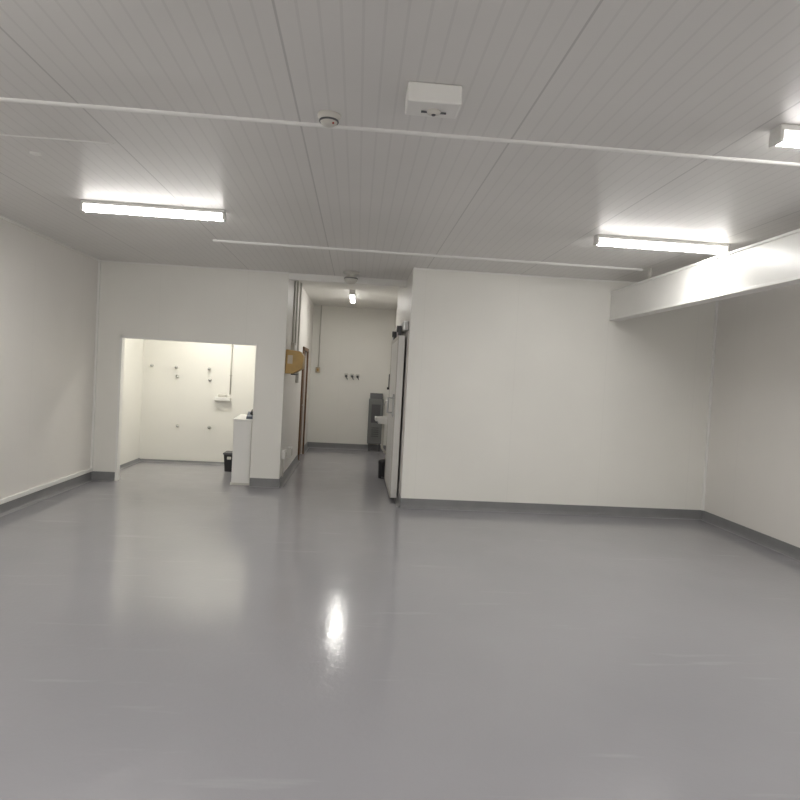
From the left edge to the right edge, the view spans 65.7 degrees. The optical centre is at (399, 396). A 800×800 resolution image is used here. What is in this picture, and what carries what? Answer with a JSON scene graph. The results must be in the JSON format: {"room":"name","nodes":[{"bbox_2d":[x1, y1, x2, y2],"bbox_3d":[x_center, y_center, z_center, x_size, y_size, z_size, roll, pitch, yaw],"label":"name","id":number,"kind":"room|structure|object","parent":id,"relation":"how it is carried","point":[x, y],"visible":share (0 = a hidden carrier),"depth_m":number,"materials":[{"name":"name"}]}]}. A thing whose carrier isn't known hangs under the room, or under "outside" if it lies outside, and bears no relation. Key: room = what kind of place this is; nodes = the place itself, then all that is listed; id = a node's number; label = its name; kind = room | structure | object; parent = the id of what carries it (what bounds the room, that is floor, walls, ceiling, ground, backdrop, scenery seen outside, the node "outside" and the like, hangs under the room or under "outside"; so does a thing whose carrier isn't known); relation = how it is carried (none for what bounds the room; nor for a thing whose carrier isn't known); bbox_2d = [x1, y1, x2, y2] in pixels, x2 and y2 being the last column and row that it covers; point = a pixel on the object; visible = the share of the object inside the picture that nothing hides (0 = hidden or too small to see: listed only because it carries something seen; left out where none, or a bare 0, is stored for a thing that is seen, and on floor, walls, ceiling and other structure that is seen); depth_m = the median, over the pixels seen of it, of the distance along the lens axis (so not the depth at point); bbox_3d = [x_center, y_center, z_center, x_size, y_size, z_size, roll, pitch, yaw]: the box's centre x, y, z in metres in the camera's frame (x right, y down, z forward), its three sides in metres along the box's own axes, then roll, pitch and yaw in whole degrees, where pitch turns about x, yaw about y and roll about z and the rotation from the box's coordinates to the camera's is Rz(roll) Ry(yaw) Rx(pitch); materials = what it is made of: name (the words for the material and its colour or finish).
{"room":"empty industrial unit","nodes":[
{"label":"empty industrial unit","id":0,"kind":"room"},
{"bbox_2d":[0,218,143,498],"bbox_3d":[-3.860,-0.182,3.298,0.100,3.000,14.120,3,2,-4],"label":"wall","id":1,"kind":"structure","parent":0,"point":[48,288],"depth_m":7.17,"materials":[{"name":"white paint"}]},
{"bbox_2d":[0,472,92,516],"bbox_3d":[-3.798,1.291,2.404,0.050,0.120,12.228,3,2,-4],"label":"baseboard","id":2,"kind":"structure","parent":1,"relation":"attached to","point":[6,508],"depth_m":7.17,"materials":[{"name":"grey plastic"}]},
{"bbox_2d":[0,468,92,504],"bbox_3d":[-3.803,1.207,2.400,0.030,0.043,12.228,3,2,-4],"label":"trim","id":3,"kind":"structure","parent":1,"relation":"attached to","point":[35,489],"depth_m":7.14,"materials":[{"name":"white plastic"}]},
{"bbox_2d":[0,134,113,143],"bbox_3d":[-2.782,-1.639,3.824,1.972,0.006,0.016,3,2,-4],"label":"trim","id":4,"kind":"structure","parent":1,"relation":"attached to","point":[0,134],"depth_m":3.87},
{"bbox_2d":[90,260,100,467],"bbox_3d":[-4.149,-0.413,8.441,0.025,2.880,0.025,3,2,-4],"label":"trim","id":5,"kind":"structure","parent":1,"relation":"attached to","point":[99,262],"depth_m":8.43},
{"bbox_2d":[120,458,140,469],"bbox_3d":[-4.289,1.085,9.494,0.050,0.050,1.792,3,2,-4],"label":"baseboard","id":6,"kind":"structure","parent":1,"relation":"attached to","point":[137,460],"depth_m":9.91,"materials":[{"name":"grey plastic"}]},
{"bbox_2d":[0,97,799,166],"bbox_3d":[0.330,-1.457,3.484,8.142,0.014,0.036,3,2,-4],"label":"trim","id":7,"kind":"structure","parent":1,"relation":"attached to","point":[2,99],"depth_m":3.45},
{"bbox_2d":[93,262,289,478],"bbox_3d":[-2.946,-0.293,8.591,2.656,3.000,0.100,3,2,-4],"label":"wall","id":8,"kind":"structure","parent":0,"point":[136,300],"depth_m":8.52,"materials":[{"name":"white paint"}]},
{"bbox_2d":[91,471,114,480],"bbox_3d":[-4.081,1.092,8.484,0.322,0.120,0.050,3,2,-4],"label":"baseboard","id":9,"kind":"structure","parent":8,"relation":"attached to","point":[95,475],"depth_m":8.49,"materials":[{"name":"grey plastic"}]},
{"bbox_2d":[115,336,256,480],"bbox_3d":[-2.964,0.210,8.604,1.840,1.993,0.106,3,2,-4],"label":"trim","id":10,"kind":"structure","parent":8,"relation":"attached to","point":[122,338],"depth_m":8.51,"materials":[{"name":"white paint"}]},
{"bbox_2d":[249,478,278,487],"bbox_3d":[-1.897,1.205,8.639,0.404,0.120,0.050,3,2,-4],"label":"baseboard","id":11,"kind":"structure","parent":8,"relation":"attached to","point":[254,482],"depth_m":8.65,"materials":[{"name":"grey plastic"}]},
{"bbox_2d":[139,339,255,461],"bbox_3d":[-3.133,-0.235,10.477,2.556,2.750,0.100,3,2,-4],"label":"wall","id":12,"kind":"structure","parent":0,"point":[187,400],"depth_m":10.41,"materials":[{"name":"white paint"}]},
{"bbox_2d":[140,459,223,464],"bbox_3d":[-3.151,1.123,10.447,2.456,0.040,0.050,3,2,-4],"label":"baseboard","id":13,"kind":"structure","parent":12,"relation":"attached to","point":[144,460],"depth_m":10.41,"materials":[{"name":"grey plastic"}]},
{"bbox_2d":[214,394,230,400],"bbox_3d":[-2.975,0.017,10.396,0.260,0.110,0.100,3,2,-4],"label":"shelf box","id":14,"kind":"object","parent":12,"relation":"attached to","point":[221,397],"visible":1,"depth_m":10.35,"materials":[{"name":"white plastic"}]},
{"bbox_2d":[229,344,233,394],"bbox_3d":[-2.823,-0.812,10.417,0.040,1.560,0.025,3,2,-4],"label":"conduit","id":15,"kind":"object","parent":12,"relation":"attached to","point":[232,345],"visible":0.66,"depth_m":10.42,"materials":[{"name":"white plastic"}]},
{"bbox_2d":[280,280,313,476],"bbox_3d":[-1.837,-0.359,11.103,0.100,3.100,4.762,3,2,-4],"label":"wall","id":16,"kind":"structure","parent":0,"point":[292,390],"depth_m":10.24,"materials":[{"name":"white paint"}]},
{"bbox_2d":[281,450,286,476],"bbox_3d":[-1.668,0.959,8.884,0.060,0.380,0.160,3,2,-4],"label":"wall socket","id":17,"kind":"object","parent":16,"relation":"attached to","point":[284,453],"visible":1,"depth_m":8.85,"materials":[{"name":"white plastic"}]},
{"bbox_2d":[279,455,299,487],"bbox_3d":[-1.764,1.171,10.017,0.050,0.120,2.682,3,2,-4],"label":"baseboard","id":18,"kind":"structure","parent":16,"relation":"attached to","point":[282,480],"depth_m":9.71,"materials":[{"name":"grey plastic"}]},
{"bbox_2d":[287,446,292,457],"bbox_3d":[-1.713,0.864,9.640,0.068,0.160,0.200,3,2,-4],"label":"wall socket","id":19,"kind":"object","parent":16,"relation":"attached to","point":[289,449],"visible":1,"depth_m":9.54,"materials":[{"name":"white plastic"}]},
{"bbox_2d":[285,349,304,374],"bbox_3d":[-1.498,-0.486,8.875,0.250,0.354,0.344,3,2,-4],"label":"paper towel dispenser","id":20,"kind":"object","parent":16,"relation":"attached to","point":[295,360],"visible":1,"depth_m":8.71,"materials":[{"name":"beige plastic"}]},
{"bbox_2d":[291,281,301,382],"bbox_3d":[-1.637,-1.036,9.831,0.050,1.650,1.040,3,2,-4],"label":"conduit","id":21,"kind":"object","parent":16,"relation":"attached to","point":[293,343],"visible":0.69,"depth_m":9.76,"materials":[{"name":"white plastic"}]},
{"bbox_2d":[298,347,308,459],"bbox_3d":[-1.881,0.117,11.860,0.110,2.100,1.060,3,2,-4],"label":"door","id":22,"kind":"structure","parent":16,"relation":"in","point":[305,349],"depth_m":12.19,"materials":[{"name":"brown wood"}]},
{"bbox_2d":[304,442,308,453],"bbox_3d":[-1.969,1.070,12.979,0.050,0.120,1.100,3,2,-4],"label":"baseboard","id":23,"kind":"structure","parent":16,"relation":"attached to","point":[306,447],"depth_m":13.00,"materials":[{"name":"grey plastic"}]},
{"bbox_2d":[303,293,309,347],"bbox_3d":[-1.833,-1.402,11.811,0.100,1.060,0.940,3,2,-4],"label":"lintel","id":24,"kind":"object","parent":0,"point":[307,301],"depth_m":11.79,"materials":[{"name":"white paint"}]},
{"bbox_2d":[289,273,406,287],"bbox_3d":[-0.727,-1.635,8.718,1.644,0.090,0.100,3,2,-4],"label":"wall","id":25,"kind":"structure","parent":0,"point":[292,276],"depth_m":8.68,"materials":[{"name":"white paint"}]},
{"bbox_2d":[0,215,636,283],"bbox_3d":[0.376,-1.426,2.599,8.112,0.018,12.228,3,2,-4],"label":"trim","id":26,"kind":"structure","parent":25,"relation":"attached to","point":[2,217],"depth_m":7.81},
{"bbox_2d":[299,281,399,309],"bbox_3d":[1.028,-1.814,11.302,5.686,0.100,4.862,3,2,-4],"label":"ceiling","id":27,"kind":"structure","parent":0,"point":[320,293],"depth_m":11.45,"materials":[{"name":"white paint"}]},
{"bbox_2d":[349,290,354,302],"bbox_3d":[-0.867,-1.821,11.312,0.092,0.090,1.200,3,2,-4],"label":"light","id":28,"kind":"object","parent":27,"relation":"attached to","point":[352,292],"visible":1,"depth_m":10.95,"materials":[{"name":"white plastic"}]},
{"bbox_2d":[307,305,395,444],"bbox_3d":[-1.065,-0.393,13.593,1.986,3.100,0.100,3,2,-4],"label":"wall","id":29,"kind":"structure","parent":0,"point":[353,340],"depth_m":13.53,"materials":[{"name":"white paint"}]},
{"bbox_2d":[315,305,321,372],"bbox_3d":[-1.750,-1.247,13.443,0.100,1.460,0.048,3,2,-4],"label":"light switch","id":30,"kind":"object","parent":29,"relation":"attached to","point":[317,370],"visible":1,"depth_m":13.45,"materials":[{"name":"beige plastic"}]},
{"bbox_2d":[307,442,385,450],"bbox_3d":[-1.140,1.097,13.564,1.786,0.120,0.050,3,2,-4],"label":"baseboard","id":31,"kind":"structure","parent":29,"relation":"attached to","point":[310,444],"depth_m":13.57,"materials":[{"name":"grey plastic"}]},
{"bbox_2d":[0,448,799,799],"bbox_3d":[0.060,1.527,5.116,8.342,0.100,17.290,3,2,-4],"label":"floor","id":32,"kind":"structure","parent":0,"point":[169,631],"depth_m":3.75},
{"bbox_2d":[223,451,231,471],"bbox_3d":[-2.670,1.036,9.870,0.260,0.300,0.300,3,2,-4],"label":"waste bin","id":33,"kind":"object","parent":32,"relation":"on","point":[227,454],"visible":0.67,"depth_m":9.76,"materials":[{"name":"plastic"}]},
{"bbox_2d":[230,414,252,484],"bbox_3d":[-2.245,0.758,8.973,0.270,0.955,0.580,3,2,-4],"label":"pedestal","id":34,"kind":"object","parent":32,"relation":"on","point":[242,432],"visible":0.8,"depth_m":8.70,"materials":[{"name":"white ceramic"}]},
{"bbox_2d":[246,409,252,418],"bbox_3d":[-2.127,0.247,8.812,0.090,0.137,0.182,3,2,-4],"label":"desk phone","id":35,"kind":"object","parent":34,"relation":"on","point":[250,413],"visible":0.7,"depth_m":8.76,"materials":[{"name":"black plastic"}]},
{"bbox_2d":[367,393,383,450],"bbox_3d":[-0.541,0.560,13.511,0.315,1.260,0.200,3,2,-4],"label":"cabinet","id":36,"kind":"object","parent":32,"relation":"on","point":[376,401],"visible":0.89,"depth_m":13.44,"materials":[{"name":"metal"}]},
{"bbox_2d":[378,459,384,478],"bbox_3d":[-0.273,1.158,9.952,0.168,0.310,0.204,3,2,-4],"label":"pedal bin","id":37,"kind":"object","parent":32,"relation":"on","point":[381,462],"visible":0.63,"depth_m":9.90,"materials":[{"name":"black plastic"}]},
{"bbox_2d":[0,0,799,281],"bbox_3d":[0.395,-1.509,2.598,8.342,0.150,12.428,3,2,-4],"label":"ceiling","id":38,"kind":"structure","parent":0,"point":[700,77],"depth_m":3.43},
{"bbox_2d":[29,151,40,155],"bbox_3d":[-2.449,-1.628,4.159,0.070,0.014,0.070,3,2,-4],"label":"cap","id":39,"kind":"object","parent":38,"relation":"attached to","point":[30,152],"visible":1,"depth_m":4.14,"materials":[{"name":"white plastic"}]},
{"bbox_2d":[80,199,226,221],"bbox_3d":[-2.129,-1.609,5.375,1.210,0.090,0.092,3,2,-4],"label":"light","id":40,"kind":"object","parent":38,"relation":"attached to","point":[86,206],"visible":1,"depth_m":5.34,"materials":[{"name":"white plastic"}]},
{"bbox_2d":[317,110,340,127],"bbox_3d":[-0.378,-1.468,3.294,0.124,0.058,0.124,3,2,-4],"label":"smoke detector","id":41,"kind":"object","parent":38,"relation":"attached to","point":[327,118],"visible":1,"depth_m":3.26,"materials":[{"name":"white plastic"}]},
{"bbox_2d":[343,271,359,283],"bbox_3d":[-0.654,-1.582,8.276,0.220,0.160,0.220,3,2,-4],"label":"smoke detector","id":42,"kind":"object","parent":38,"relation":"attached to","point":[350,278],"visible":1,"depth_m":8.21,"materials":[{"name":"white plastic"}]},
{"bbox_2d":[213,239,642,270],"bbox_3d":[0.364,-1.554,6.843,4.770,0.021,0.052,3,2,-4],"label":"trim","id":43,"kind":"structure","parent":38,"relation":"attached to","point":[222,241],"depth_m":6.82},
{"bbox_2d":[405,81,462,118],"bbox_3d":[0.157,-1.403,2.957,0.255,0.110,0.170,3,2,-4],"label":"emergency light","id":44,"kind":"object","parent":38,"relation":"attached to","point":[422,98],"visible":1,"depth_m":2.88,"materials":[{"name":"white plastic"}]},
{"bbox_2d":[593,234,729,253],"bbox_3d":[2.369,-1.374,5.613,1.230,0.090,0.092,3,2,-4],"label":"light","id":45,"kind":"object","parent":38,"relation":"attached to","point":[599,239],"visible":0.86,"depth_m":5.58,"materials":[{"name":"white plastic"}]},
{"bbox_2d":[609,229,799,320],"bbox_3d":[3.122,-1.024,2.295,0.134,0.504,11.197,3,2,-4],"label":"duct","id":46,"kind":"object","parent":38,"relation":"hanging from","point":[774,262],"visible":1,"depth_m":5.53,"materials":[{"name":"white metal"}]},
{"bbox_2d":[769,124,799,147],"bbox_3d":[2.442,-1.296,3.183,1.080,0.090,0.092,3,2,-4],"label":"light","id":47,"kind":"object","parent":38,"relation":"attached to","point":[786,135],"visible":1,"depth_m":3.11,"materials":[{"name":"white plastic"}]},
{"bbox_2d":[396,270,412,495],"bbox_3d":[0.034,-0.203,9.277,0.100,3.100,2.891,3,2,-4],"label":"wall","id":48,"kind":"structure","parent":0,"point":[404,294],"depth_m":8.29,"materials":[{"name":"white paint"}]},
{"bbox_2d":[375,400,387,452],"bbox_3d":[-0.273,0.503,10.258,0.296,0.882,0.420,3,2,-4],"label":"basin","id":49,"kind":"object","parent":48,"relation":"attached to","point":[382,420],"visible":0.59,"depth_m":10.24,"materials":[{"name":"white ceramic"}]},
{"bbox_2d":[384,321,408,497],"bbox_3d":[-0.138,0.139,9.248,0.209,2.320,2.550,3,2,-4],"label":"door","id":50,"kind":"structure","parent":48,"relation":"in","point":[394,401],"depth_m":8.16,"materials":[{"name":"white metal"}]},
{"bbox_2d":[394,488,400,506],"bbox_3d":[-0.117,1.282,9.267,0.050,0.120,2.991,3,2,-4],"label":"baseboard","id":51,"kind":"structure","parent":48,"relation":"attached to","point":[397,499],"depth_m":8.01,"materials":[{"name":"grey plastic"}]},
{"bbox_2d":[401,268,715,509],"bbox_3d":[2.048,-0.003,7.923,3.942,3.000,0.100,3,2,-4],"label":"wall","id":52,"kind":"structure","parent":0,"point":[520,389],"depth_m":7.86,"materials":[{"name":"white paint"}]},
{"bbox_2d":[401,498,702,519],"bbox_3d":[1.976,1.437,7.892,3.942,0.120,0.050,3,2,-4],"label":"baseboard","id":53,"kind":"structure","parent":52,"relation":"attached to","point":[408,503],"depth_m":7.90,"materials":[{"name":"grey plastic"}]},
{"bbox_2d":[704,284,799,547],"bbox_3d":[4.447,0.291,2.478,0.100,3.000,11.309,3,2,-4],"label":"wall","id":54,"kind":"structure","parent":0,"point":[753,476],"depth_m":7.06,"materials":[{"name":"white paint"}]},
{"bbox_2d":[701,301,718,510],"bbox_3d":[4.007,0.040,7.997,0.025,2.880,0.025,3,2,-4],"label":"trim","id":55,"kind":"structure","parent":54,"relation":"attached to","point":[717,302],"depth_m":7.99,"materials":[{"name":"white paint"}]},
{"bbox_2d":[701,511,799,561],"bbox_3d":[4.298,1.726,2.466,0.050,0.120,11.209,3,2,-4],"label":"baseboard","id":56,"kind":"structure","parent":54,"relation":"attached to","point":[784,548],"depth_m":6.99,"materials":[{"name":"grey plastic"}]}
]}

